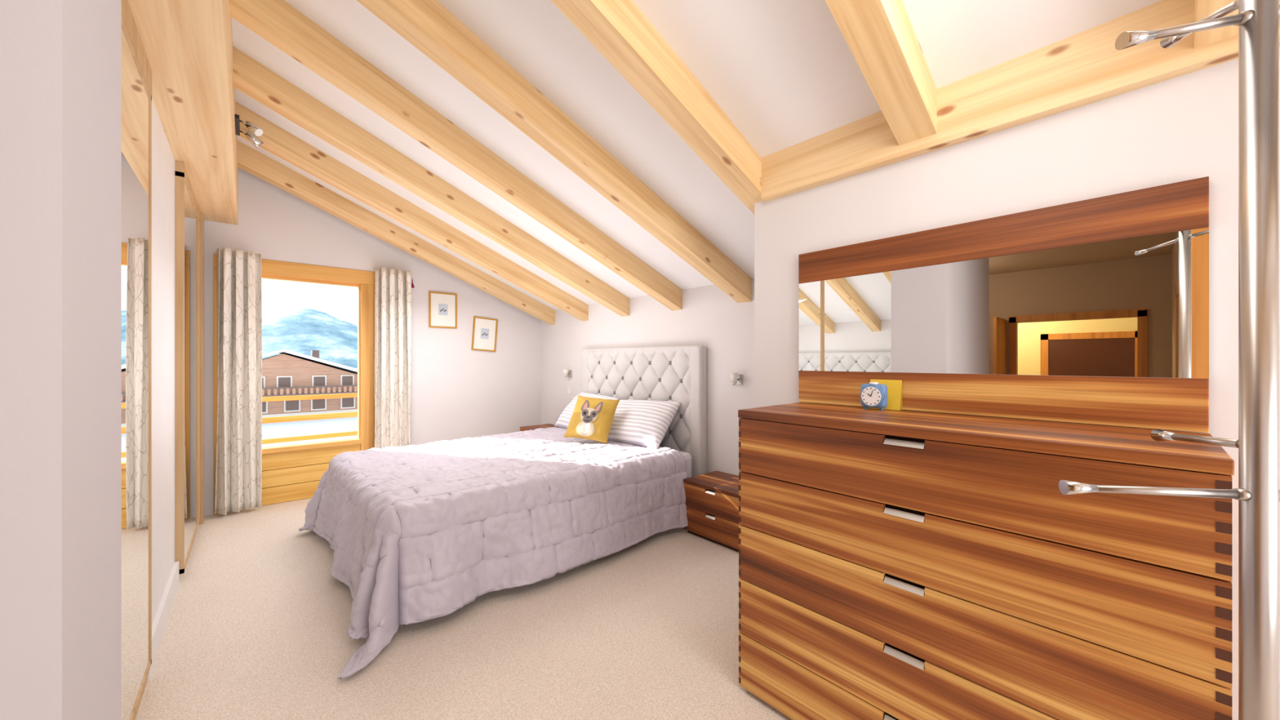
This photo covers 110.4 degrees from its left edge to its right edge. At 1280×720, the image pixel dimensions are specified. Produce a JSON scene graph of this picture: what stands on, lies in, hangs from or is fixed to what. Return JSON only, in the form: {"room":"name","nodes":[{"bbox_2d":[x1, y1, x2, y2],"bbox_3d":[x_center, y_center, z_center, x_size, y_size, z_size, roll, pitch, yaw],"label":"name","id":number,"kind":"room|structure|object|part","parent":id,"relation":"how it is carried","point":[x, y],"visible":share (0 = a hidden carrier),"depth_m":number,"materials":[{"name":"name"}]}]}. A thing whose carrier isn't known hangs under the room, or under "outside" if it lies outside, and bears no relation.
{"room":"bedroom","nodes":[
{"label":"bedroom","id":0,"kind":"room"},
{"bbox_2d":[0,0,121,719],"bbox_3d":[-1.650,0.075,0.345,1.580,2.750,0.440,0,0,-41],"label":"wall pillar","id":1,"kind":"structure","parent":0,"point":[60,60],"depth_m":0.70,"materials":[{"name":"paint"}]},
{"bbox_2d":[204,220,213,515],"bbox_3d":[-4.191,-0.374,4.104,0.380,3.649,0.140,0,0,-41],"label":"wall window","id":2,"kind":"structure","parent":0,"point":[208,225],"depth_m":4.15,"materials":[{"name":"white paint"}]},
{"bbox_2d":[262,401,266,412],"bbox_3d":[-38.992,4.800,45.513,1.100,1.100,0.150,0,0,-41],"label":"window","id":3,"kind":"structure","parent":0,"point":[264,403],"depth_m":45.73,"materials":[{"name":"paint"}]},
{"bbox_2d":[285,400,298,410],"bbox_3d":[-36.966,4.800,47.298,1.100,1.100,0.150,0,0,-41],"label":"window","id":4,"kind":"structure","parent":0,"point":[293,405],"depth_m":47.26,"materials":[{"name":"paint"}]},
{"bbox_2d":[213,167,376,271],"bbox_3d":[-3.546,-1.524,4.673,1.340,1.049,0.140,0,0,-41],"label":"wall","id":5,"kind":"structure","parent":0,"point":[275,224],"depth_m":4.55,"materials":[{"name":"white paint"}]},
{"bbox_2d":[312,399,324,408],"bbox_3d":[-35.241,4.800,48.819,1.100,1.100,0.150,0,0,-41],"label":"window","id":6,"kind":"structure","parent":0,"point":[317,403],"depth_m":48.75,"materials":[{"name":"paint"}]},
{"bbox_2d":[342,397,353,407],"bbox_3d":[-33.216,4.800,50.605,1.100,1.100,0.150,0,0,-41],"label":"window","id":7,"kind":"structure","parent":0,"point":[346,402],"depth_m":50.51,"materials":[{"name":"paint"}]},
{"bbox_2d":[376,237,419,445],"bbox_3d":[-2.875,-0.035,5.264,0.450,2.970,0.140,0,0,-41],"label":"wall window","id":8,"kind":"structure","parent":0,"point":[388,256],"depth_m":5.32,"materials":[{"name":"white paint"}]},
{"bbox_2d":[135,497,791,719],"bbox_3d":[-2.111,1.510,0.239,9.550,0.120,8.750,0,0,-41],"label":"floor","id":9,"kind":"structure","parent":0,"point":[258,623],"depth_m":2.26,"materials":[{"name":"carpet"}]},
{"bbox_2d":[121,0,204,719],"bbox_3d":[-2.639,0.075,2.453,0.125,2.750,4.030,0,0,-41],"label":"wardrobe","id":10,"kind":"object","parent":9,"relation":"on","point":[162,221],"visible":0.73,"depth_m":2.01,"materials":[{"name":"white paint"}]},
{"bbox_3d":[-1.996,0.090,1.747,0.024,2.520,0.640,0,0,-41],"label":"mirror panel","id":11,"kind":"part","parent":10,"relation":"part of","materials":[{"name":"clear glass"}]},
{"bbox_3d":[-3.430,0.085,3.382,0.036,2.570,1.210,0,0,-41],"label":"mirror panel","id":12,"kind":"part","parent":10,"relation":"part of","materials":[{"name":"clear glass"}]},
{"bbox_3d":[-3.914,0.075,3.948,0.060,2.750,0.100,0,0,-41],"label":"post","id":13,"kind":"part","parent":10,"relation":"part of","materials":[{"name":"brown wood"}]},
{"bbox_2d":[146,560,179,680],"bbox_3d":[-2.620,1.380,2.450,0.020,0.140,1.180,0,0,-41],"label":"baseboard","id":14,"kind":"structure","parent":9,"relation":"on","point":[159,623],"depth_m":2.39,"materials":[{"name":"white paint"}]},
{"bbox_2d":[298,344,706,679],"bbox_3d":[-1.043,0.655,3.828,2.900,1.590,2.397,0,0,-41],"label":"bed","id":15,"kind":"object","parent":9,"relation":"on","point":[416,534],"visible":0.82,"depth_m":3.01,"materials":[{"name":"fabric"}]},
{"bbox_2d":[554,391,619,428],"bbox_3d":[-0.618,0.600,5.055,0.407,0.425,0.856,0,0,-37],"label":"striped pillow","id":16,"kind":"object","parent":15,"relation":"on","point":[564,419],"visible":0.36,"depth_m":5.09,"materials":[{"name":"fabric"}]},
{"bbox_2d":[563,395,619,443],"bbox_3d":[-0.465,0.565,4.310,0.462,0.420,0.291,0,0,26],"label":"cushion","id":17,"kind":"object","parent":15,"relation":"on","point":[592,418],"visible":1,"depth_m":4.24,"materials":[{"name":"yellow fabric"}]},
{"bbox_2d":[607,400,681,448],"bbox_3d":[-0.043,0.610,4.375,0.901,0.428,0.409,0,0,44],"label":"striped pillow","id":18,"kind":"object","parent":15,"relation":"on","point":[642,423],"visible":0.77,"depth_m":4.18,"materials":[{"name":"fabric"}]},
{"bbox_3d":[-0.970,0.990,3.958,2.380,0.280,1.740,0,0,-41],"label":"mattress","id":19,"kind":"part","parent":15,"relation":"part of","materials":[{"name":"white fabric"}]},
{"bbox_3d":[-0.042,0.635,4.829,0.065,1.530,1.940,0,0,-41],"label":"headboard","id":20,"kind":"part","parent":15,"relation":"part of","materials":[{"name":"fabric"}]},
{"bbox_2d":[520,423,559,431],"bbox_3d":[-1.238,1.170,5.854,0.454,0.560,0.586,0,0,-41],"label":"nightstand","id":21,"kind":"object","parent":9,"relation":"on","point":[547,425],"visible":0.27,"depth_m":5.90,"materials":[{"name":"brown wood"}]},
{"bbox_2d":[683,471,739,551],"bbox_3d":[0.715,1.225,3.670,0.434,0.450,0.566,0,0,-41],"label":"nightstand","id":22,"kind":"object","parent":9,"relation":"on","point":[712,498],"visible":0.61,"depth_m":3.54,"materials":[{"name":"brown wood"}]},
{"bbox_3d":[0.563,1.128,3.536,0.022,0.190,0.560,0,0,-41],"label":"drawer","id":23,"kind":"part","parent":22,"relation":"part of","materials":[{"name":"brown wood"}]},
{"bbox_3d":[0.563,1.323,3.536,0.022,0.190,0.560,0,0,-41],"label":"drawer","id":24,"kind":"part","parent":22,"relation":"part of","materials":[{"name":"brown wood"}]},
{"bbox_2d":[737,402,1234,719],"bbox_3d":[1.064,0.835,1.640,0.534,1.231,1.313,0,0,-41],"label":"dresser","id":25,"kind":"object","parent":9,"relation":"on","point":[894,564],"visible":0.98,"depth_m":1.32,"materials":[{"name":"brown wood"}]},
{"bbox_3d":[0.875,1.313,1.474,0.022,0.230,1.307,0,0,-41],"label":"drawer","id":26,"kind":"part","parent":25,"relation":"part of","materials":[{"name":"brown wood"}]},
{"bbox_2d":[860,382,887,410],"bbox_3d":[1.021,0.159,1.947,0.058,0.124,0.105,0,0,-41],"label":"alarm clock","id":27,"kind":"object","parent":25,"relation":"on","point":[873,394],"visible":0.99,"depth_m":1.92,"materials":[{"name":"plastic"}]},
{"bbox_2d":[868,379,902,410],"bbox_3d":[1.092,0.153,1.982,0.030,0.130,0.130,0,0,-41],"label":"folded card","id":28,"kind":"object","parent":25,"relation":"on","point":[894,386],"visible":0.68,"depth_m":1.95,"materials":[{"name":"yellow paper"}]},
{"bbox_3d":[0.875,1.077,1.474,0.022,0.230,1.307,0,0,-41],"label":"drawer","id":29,"kind":"part","parent":25,"relation":"part of","materials":[{"name":"brown wood"}]},
{"bbox_3d":[0.875,0.371,1.474,0.022,0.230,1.307,0,0,-41],"label":"drawer","id":30,"kind":"part","parent":25,"relation":"part of","materials":[{"name":"brown wood"}]},
{"bbox_3d":[0.875,0.607,1.474,0.022,0.230,1.307,0,0,-41],"label":"drawer","id":31,"kind":"part","parent":25,"relation":"part of","materials":[{"name":"brown wood"}]},
{"bbox_3d":[0.875,0.842,1.474,0.022,0.230,1.307,0,0,-41],"label":"drawer","id":32,"kind":"part","parent":25,"relation":"part of","materials":[{"name":"brown wood"}]},
{"bbox_2d":[798,176,1208,432],"bbox_3d":[1.270,-0.165,1.828,0.028,0.766,1.317,0,0,-41],"label":"dresser mirror","id":33,"kind":"object","parent":25,"relation":"on","point":[1093,311],"depth_m":1.62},
{"bbox_2d":[1058,0,1279,719],"bbox_3d":[0.966,0.410,0.700,0.395,2.080,0.346,0,0,-27],"label":"coat stand","id":34,"kind":"object","parent":9,"relation":"on","point":[1257,494],"visible":1,"depth_m":0.69,"materials":[{"name":"metal"}]},
{"bbox_3d":[0.745,0.217,0.754,0.045,0.025,0.025,-1,0,14],"label":"knob","id":35,"kind":"part","parent":34,"relation":"part of","materials":[{"name":"silver metal"}]},
{"bbox_3d":[0.802,-0.519,0.717,0.045,0.025,0.025,-7,-1,6],"label":"knob","id":36,"kind":"part","parent":34,"relation":"part of","materials":[{"name":"silver metal"}]},
{"bbox_3d":[1.042,0.150,0.879,0.025,0.025,0.045,0,-4,21],"label":"knob","id":37,"kind":"part","parent":34,"relation":"part of","materials":[{"name":"silver metal"}]},
{"bbox_3d":[0.857,0.214,0.727,0.235,0.014,0.014,-1,0,14],"label":"arm","id":38,"kind":"part","parent":34,"relation":"part of","materials":[{"name":"metal"}]},
{"bbox_3d":[1.004,-0.605,0.829,0.025,0.025,0.045,0,13,15],"label":"knob","id":39,"kind":"part","parent":34,"relation":"part of","materials":[{"name":"silver metal"}]},
{"bbox_3d":[0.885,-0.530,0.708,0.174,0.014,0.014,-7,-1,6],"label":"arm","id":40,"kind":"part","parent":34,"relation":"part of","materials":[{"name":"metal"}]},
{"bbox_3d":[1.007,0.143,0.790,0.014,0.014,0.198,0,-4,21],"label":"arm","id":41,"kind":"part","parent":34,"relation":"part of","materials":[{"name":"metal"}]},
{"bbox_3d":[0.988,-0.590,0.765,0.014,0.014,0.141,0,13,15],"label":"arm","id":42,"kind":"part","parent":34,"relation":"part of","materials":[{"name":"metal"}]},
{"bbox_2d":[1233,0,1238,8],"bbox_3d":[0.976,-0.579,0.717,0.021,0.021,0.016,0,13,14],"label":"socket","id":43,"kind":"object","parent":34,"relation":"attached to","point":[1235,3],"depth_m":0.72,"materials":[{"name":"metal"}]},
{"bbox_2d":[1235,440,1238,448],"bbox_3d":[0.978,0.137,0.717,0.021,0.021,0.016,0,-4,21],"label":"socket","id":44,"kind":"object","parent":34,"relation":"attached to","point":[1236,441],"depth_m":0.73,"materials":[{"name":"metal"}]},
{"bbox_2d":[1231,488,1252,501],"bbox_3d":[0.951,0.212,0.703,0.016,0.021,0.021,-1,0,14],"label":"socket","id":45,"kind":"object","parent":34,"relation":"attached to","point":[1240,494],"depth_m":0.70,"materials":[{"name":"metal"}]},
{"bbox_2d":[1234,9,1254,26],"bbox_3d":[0.951,-0.538,0.701,0.016,0.021,0.021,-7,-1,6],"label":"socket","id":46,"kind":"object","parent":34,"relation":"attached to","point":[1244,17],"depth_m":0.70,"materials":[{"name":"metal"}]},
{"bbox_2d":[419,258,541,444],"bbox_3d":[-2.039,0.054,6.018,1.800,2.792,0.115,0,0,-41],"label":"wall","id":47,"kind":"structure","parent":0,"point":[464,392],"depth_m":5.82,"materials":[{"name":"white paint"}]},
{"bbox_2d":[541,278,754,475],"bbox_3d":[0.010,0.380,4.941,0.150,2.140,4.440,0,0,-41],"label":"wall","id":48,"kind":"structure","parent":0,"point":[708,317],"depth_m":4.31,"materials":[{"name":"white paint"}]},
{"bbox_2d":[213,269,217,514],"bbox_3d":[-3.995,0.300,4.244,0.100,2.300,0.110,0,0,-41],"label":"frame","id":49,"kind":"object","parent":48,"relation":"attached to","point":[215,345],"visible":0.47,"depth_m":4.18,"materials":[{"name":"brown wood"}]},
{"bbox_2d":[214,247,262,515],"bbox_3d":[-3.777,0.195,4.190,0.332,2.450,0.152,0,0,-41],"label":"curtain","id":50,"kind":"object","parent":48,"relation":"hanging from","point":[238,466],"visible":1,"depth_m":4.19,"materials":[{"name":"fabric"}]},
{"bbox_2d":[261,480,319,506],"bbox_3d":[-3.550,1.364,4.636,1.085,0.168,0.070,0,0,-41],"label":"panel board","id":51,"kind":"object","parent":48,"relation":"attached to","point":[285,493],"visible":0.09,"depth_m":4.55,"materials":[{"name":"brown wood"}]},
{"bbox_2d":[213,253,374,284],"bbox_3d":[-3.530,-0.925,4.654,1.340,0.150,0.110,0,0,-41],"label":"window frame","id":52,"kind":"structure","parent":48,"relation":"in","point":[268,267],"depth_m":4.67,"materials":[{"name":"brown wood"}]},
{"bbox_2d":[262,462,328,488],"bbox_3d":[-3.550,1.191,4.636,1.085,0.168,0.070,0,0,-41],"label":"panel board","id":53,"kind":"object","parent":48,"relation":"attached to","point":[286,476],"visible":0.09,"depth_m":4.58,"materials":[{"name":"brown wood"}]},
{"bbox_2d":[261,274,358,287],"bbox_3d":[-3.563,-0.835,4.651,1.085,0.030,0.070,0,0,-41],"label":"bead","id":54,"kind":"object","parent":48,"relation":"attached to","point":[264,277],"visible":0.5,"depth_m":4.68,"materials":[{"name":"brown wood"}]},
{"bbox_2d":[262,438,360,454],"bbox_3d":[-3.544,0.905,4.628,1.085,0.050,0.130,0,0,-41],"label":"sill","id":55,"kind":"structure","parent":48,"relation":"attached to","point":[284,448],"depth_m":4.64,"materials":[{"name":"brown wood"}]},
{"bbox_2d":[262,444,360,471],"bbox_3d":[-3.550,1.018,4.636,1.085,0.168,0.070,0,0,-41],"label":"panel board","id":56,"kind":"object","parent":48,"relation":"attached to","point":[277,460],"visible":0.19,"depth_m":4.62,"materials":[{"name":"brown wood"}]},
{"bbox_2d":[357,284,360,439],"bbox_3d":[-3.159,0.015,5.001,0.015,1.730,0.080,0,0,-41],"label":"frame","id":57,"kind":"object","parent":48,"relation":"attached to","point":[359,285],"visible":0.93,"depth_m":4.97,"materials":[{"name":"brown wood"}]},
{"bbox_2d":[360,284,374,450],"bbox_3d":[-3.085,0.300,5.046,0.155,2.300,0.110,0,0,-41],"label":"frame","id":58,"kind":"object","parent":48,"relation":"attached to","point":[367,291],"visible":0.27,"depth_m":5.00,"materials":[{"name":"brown wood"}]},
{"bbox_2d":[374,267,412,448],"bbox_3d":[-2.812,0.195,5.064,0.381,2.450,0.137,0,0,-41],"label":"curtain","id":59,"kind":"object","parent":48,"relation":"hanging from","point":[393,287],"visible":0.88,"depth_m":5.06,"materials":[{"name":"fabric"}]},
{"bbox_2d":[428,291,457,328],"bbox_3d":[-2.458,-0.620,5.556,0.330,0.440,0.022,0,0,-41],"label":"picture frame","id":60,"kind":"object","parent":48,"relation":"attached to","point":[442,307],"visible":1,"depth_m":5.55,"materials":[{"name":"gold metal"}]},
{"bbox_2d":[438,303,448,315],"bbox_3d":[-2.457,-0.630,5.554,0.110,0.140,0.002,0,0,-41],"label":"print","id":61,"kind":"object","parent":60,"relation":"attached to","point":[442,308],"depth_m":5.55},
{"bbox_2d":[471,315,497,351],"bbox_3d":[-2.061,-0.340,5.906,0.350,0.461,0.022,0,0,-41],"label":"picture frame","id":62,"kind":"object","parent":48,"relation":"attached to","point":[484,329],"visible":1,"depth_m":5.90,"materials":[{"name":"gold metal"}]},
{"bbox_2d":[480,328,488,339],"bbox_3d":[-2.059,-0.350,5.905,0.119,0.147,0.002,0,0,-41],"label":"print","id":63,"kind":"object","parent":62,"relation":"attached to","point":[484,331],"depth_m":5.90},
{"bbox_2d":[563,368,572,377],"bbox_3d":[-0.959,0.172,5.847,0.106,0.105,0.080,0,0,-41],"label":"wall lamp","id":64,"kind":"object","parent":48,"relation":"attached to","point":[566,372],"depth_m":5.82,"materials":[{"name":"silver metal"}]},
{"bbox_2d":[567,387,571,394],"bbox_3d":[-0.936,0.410,5.894,0.010,0.080,0.080,0,0,-41],"label":"light switch","id":65,"kind":"object","parent":48,"relation":"attached to","point":[569,389],"visible":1,"depth_m":5.88,"materials":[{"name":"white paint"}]},
{"bbox_3d":[0.010,0.380,4.941,0.150,2.140,4.440,0,0,-41],"label":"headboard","id":66,"kind":"part","parent":48,"relation":"part of","materials":[{"name":"paint"}]},
{"bbox_2d":[729,373,742,385],"bbox_3d":[0.820,0.162,3.829,0.106,0.105,0.080,0,0,-41],"label":"wall lamp","id":67,"kind":"object","parent":48,"relation":"attached to","point":[735,379],"depth_m":3.80,"materials":[{"name":"silver metal"}]},
{"bbox_2d":[231,0,1161,310],"bbox_3d":[-0.018,-1.475,2.084,3.970,1.688,8.750,0,0,-41],"label":"ceiling","id":68,"kind":"structure","parent":0,"point":[784,73],"depth_m":2.30,"materials":[{"name":"paint"}]},
{"bbox_2d":[128,0,238,225],"bbox_3d":[-1.180,-1.698,1.013,0.290,0.796,8.480,0,0,-41],"label":"ridge beam","id":69,"kind":"structure","parent":68,"relation":"attached to","point":[188,44],"depth_m":2.17,"materials":[{"name":"brown wood"}]},
{"bbox_2d":[235,114,263,147],"bbox_3d":[-2.938,-1.707,3.351,0.164,0.107,0.327,0,0,-41],"label":"ceiling spotlight","id":70,"kind":"object","parent":69,"relation":"attached to","point":[256,131],"depth_m":3.30,"materials":[{"name":"silver metal"}]},
{"bbox_2d":[237,140,555,324],"bbox_3d":[-2.450,-1.238,5.146,3.587,0.181,0.140,28,-18,-38],"label":"ceiling beam","id":71,"kind":"structure","parent":68,"relation":"attached to","point":[250,160],"depth_m":4.77,"materials":[{"name":"beige wood"}]},
{"bbox_2d":[235,102,588,320],"bbox_3d":[-1.919,-1.238,4.544,3.587,0.181,0.140,28,-18,-38],"label":"ceiling beam","id":72,"kind":"structure","parent":68,"relation":"attached to","point":[276,140],"depth_m":4.17,"materials":[{"name":"beige wood"}]},
{"bbox_2d":[232,45,629,316],"bbox_3d":[-1.389,-1.238,3.942,3.587,0.181,0.140,28,-18,-38],"label":"ceiling beam","id":73,"kind":"structure","parent":68,"relation":"attached to","point":[251,77],"depth_m":3.47,"materials":[{"name":"beige wood"}]},
{"bbox_2d":[229,0,682,311],"bbox_3d":[-0.858,-1.238,3.340,3.587,0.181,0.140,28,-18,-38],"label":"ceiling beam","id":74,"kind":"structure","parent":68,"relation":"attached to","point":[277,22],"depth_m":2.85,"materials":[{"name":"beige wood"}]},
{"bbox_2d":[356,0,751,302],"bbox_3d":[-0.327,-1.238,2.738,3.587,0.181,0.140,28,-18,-38],"label":"ceiling beam","id":75,"kind":"structure","parent":68,"relation":"attached to","point":[427,25],"depth_m":2.50,"materials":[{"name":"beige wood"}]},
{"bbox_2d":[551,0,763,214],"bbox_3d":[0.203,-1.238,2.136,3.587,0.181,0.140,28,-18,-38],"label":"ceiling beam","id":76,"kind":"structure","parent":68,"relation":"attached to","point":[619,29],"depth_m":2.02,"materials":[{"name":"beige wood"}]},
{"bbox_2d":[825,0,937,145],"bbox_3d":[0.351,-1.457,1.156,2.427,0.170,0.140,28,-18,-38],"label":"ceiling beam","id":77,"kind":"structure","parent":68,"relation":"attached to","point":[880,35],"depth_m":1.64,"materials":[{"name":"beige wood"}]},
{"bbox_2d":[760,0,1279,201],"bbox_3d":[2.045,-1.000,0.936,0.055,0.230,4.100,0,0,-41],"label":"beam","id":78,"kind":"structure","parent":68,"relation":"attached to","point":[1084,68],"depth_m":1.63,"materials":[{"name":"brown wood"}]},
{"bbox_2d":[754,45,1279,719],"bbox_3d":[2.084,0.179,1.024,0.120,2.543,4.180,0,0,-41],"label":"wall","id":79,"kind":"structure","parent":0,"point":[1184,127],"depth_m":1.60,"materials":[{"name":"white paint"}]},
{"bbox_2d":[1193,0,1238,48],"bbox_3d":[0.882,-1.457,0.554,2.427,0.170,0.140,28,-18,-38],"label":"ceiling beam","id":80,"kind":"structure","parent":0,"point":[1202,9],"depth_m":1.27,"materials":[{"name":"beige wood"}]},
{"bbox_3d":[-3.322,1.520,6.036,11.000,0.100,1.550,0,0,-41],"label":"floor","id":81,"kind":"structure","parent":0,"visible":0},
{"bbox_2d":[262,392,357,444],"bbox_3d":[-3.706,0.950,6.471,11.000,1.000,0.110,0,0,-41],"label":"balcony railing","id":82,"kind":"object","parent":81,"relation":"on","point":[353,414],"visible":0.02,"depth_m":5.83,"materials":[{"name":"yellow wood"}]},
{"bbox_3d":[-3.683,1.020,6.445,11.000,0.060,0.040,0,0,-41],"label":"rail","id":83,"kind":"part","parent":82,"relation":"part of","materials":[{"name":"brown wood"}]},
{"bbox_3d":[-3.683,0.755,6.445,11.000,0.070,0.040,0,0,-41],"label":"rail","id":84,"kind":"part","parent":82,"relation":"part of","materials":[{"name":"brown wood"}]},
{"bbox_3d":[-3.683,0.490,6.445,11.000,0.060,0.040,0,0,-41],"label":"rail","id":85,"kind":"part","parent":82,"relation":"part of","materials":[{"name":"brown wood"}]},
{"label":"outside","id":86,"kind":"structure","parent":0,"visible":0},
{"bbox_2d":[262,368,357,447],"bbox_3d":[-104.346,6.700,193.964,700.000,0.300,411.000,0,0,-41],"label":"snowy ground","id":87,"kind":"structure","parent":86,"point":[282,429],"depth_m":42.25,"materials":[{"name":"white snow"}]},
{"bbox_2d":[262,408,357,423],"bbox_3d":[-37.770,6.100,46.622,19.000,0.900,0.100,0,0,-41],"label":"wall","id":88,"kind":"structure","parent":87,"relation":"on","point":[352,410],"depth_m":48.20,"materials":[{"name":"paint"}]},
{"bbox_2d":[262,354,357,414],"bbox_3d":[-41.771,2.950,51.161,19.000,7.200,12.000,0,0,-41],"label":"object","id":89,"kind":"object","parent":87,"relation":"on","point":[301,371],"visible":0.18,"depth_m":47.79,"materials":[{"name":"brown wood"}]},
{"bbox_2d":[262,376,265,387],"bbox_3d":[-39.121,2.325,45.432,1.300,1.250,0.100,0,0,-41],"label":"window","id":90,"kind":"structure","parent":89,"relation":"attached to","point":[264,377],"depth_m":45.76,"materials":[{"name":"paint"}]},
{"bbox_2d":[262,401,267,413],"bbox_3d":[-39.008,4.800,45.531,1.400,1.400,0.100,0,0,-41],"label":"window","id":91,"kind":"structure","parent":89,"relation":"attached to","point":[266,402],"depth_m":45.90,"materials":[{"name":"white"}]},
{"bbox_2d":[276,376,292,386],"bbox_3d":[-37.454,2.325,46.868,1.300,1.250,0.150,0,0,-41],"label":"window","id":92,"kind":"structure","parent":89,"relation":"attached to","point":[282,381],"depth_m":46.81,"materials":[{"name":"glass"}]},
{"bbox_2d":[284,400,300,412],"bbox_3d":[-36.983,4.800,47.317,1.400,1.400,0.100,0,0,-41],"label":"window","id":93,"kind":"structure","parent":89,"relation":"attached to","point":[299,410],"depth_m":47.23,"materials":[{"name":"white"}]},
{"bbox_2d":[262,391,357,396],"bbox_3d":[-37.407,3.650,46.210,19.000,0.200,1.200,0,0,-41],"label":"balcony slab","id":94,"kind":"object","parent":89,"relation":"attached to","point":[341,392],"visible":0.21,"depth_m":47.43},
{"bbox_2d":[273,388,276,395],"bbox_3d":[-37.304,3.250,45.527,0.250,0.600,0.040,0,0,-41],"label":"baluster","id":95,"kind":"object","parent":94,"relation":"on","point":[274,389],"visible":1,"depth_m":45.47,"materials":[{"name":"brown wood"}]},
{"bbox_2d":[311,399,326,410],"bbox_3d":[-35.258,4.800,48.838,1.400,1.400,0.100,0,0,-41],"label":"window","id":96,"kind":"structure","parent":89,"relation":"attached to","point":[325,408],"depth_m":48.70,"materials":[{"name":"white"}]},
{"bbox_2d":[311,375,326,386],"bbox_3d":[-35.203,2.325,48.852,1.300,1.250,0.150,0,0,-41],"label":"window","id":97,"kind":"structure","parent":89,"relation":"attached to","point":[318,380],"depth_m":48.80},
{"bbox_2d":[340,374,354,385],"bbox_3d":[-33.253,2.325,50.571,1.300,1.250,0.150,0,0,-41],"label":"window","id":98,"kind":"structure","parent":89,"relation":"attached to","point":[346,380],"depth_m":50.51,"materials":[{"name":"glass"}]},
{"bbox_2d":[340,397,355,408],"bbox_3d":[-33.232,4.800,50.623,1.400,1.400,0.100,0,0,-41],"label":"window","id":99,"kind":"structure","parent":89,"relation":"attached to","point":[353,406],"depth_m":50.57,"materials":[{"name":"white"}]},
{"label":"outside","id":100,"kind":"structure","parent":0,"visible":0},
{"bbox_2d":[262,307,357,368],"bbox_3d":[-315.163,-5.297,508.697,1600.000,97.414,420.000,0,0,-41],"label":"mountain range","id":101,"kind":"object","parent":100,"point":[300,331],"visible":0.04,"depth_m":425.88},
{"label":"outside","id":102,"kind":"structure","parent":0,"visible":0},
{"bbox_2d":[262,349,283,357],"bbox_3d":[-45.771,0.950,47.834,11.000,4.200,13.700,0,0,-41],"label":"roof","id":103,"kind":"structure","parent":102,"point":[280,350],"depth_m":45.73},
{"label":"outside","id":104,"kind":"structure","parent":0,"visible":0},
{"bbox_2d":[279,348,357,374],"bbox_3d":[-37.745,0.750,54.910,10.400,3.800,13.700,0,0,-41],"label":"roof","id":105,"kind":"structure","parent":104,"point":[325,362],"depth_m":49.53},
{"bbox_2d":[311,350,319,364],"bbox_3d":[-38.485,0.150,52.725,0.800,2.600,0.800,0,0,-41],"label":"chimney","id":106,"kind":"object","parent":105,"relation":"on","point":[315,353],"visible":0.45,"depth_m":52.41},
{"bbox_3d":[-42.555,3.250,40.898,0.250,0.600,0.040,0,0,-41],"label":"baluster","id":107,"kind":"object","parent":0,"visible":0},
{"bbox_2d":[262,384,357,389],"bbox_3d":[-37.010,2.875,45.760,19.000,0.150,0.100,0,0,-41],"label":"rail","id":108,"kind":"object","parent":107,"relation":"on","point":[353,384],"visible":0.29,"depth_m":47.25,"materials":[{"name":"brown wood"}]}
]}

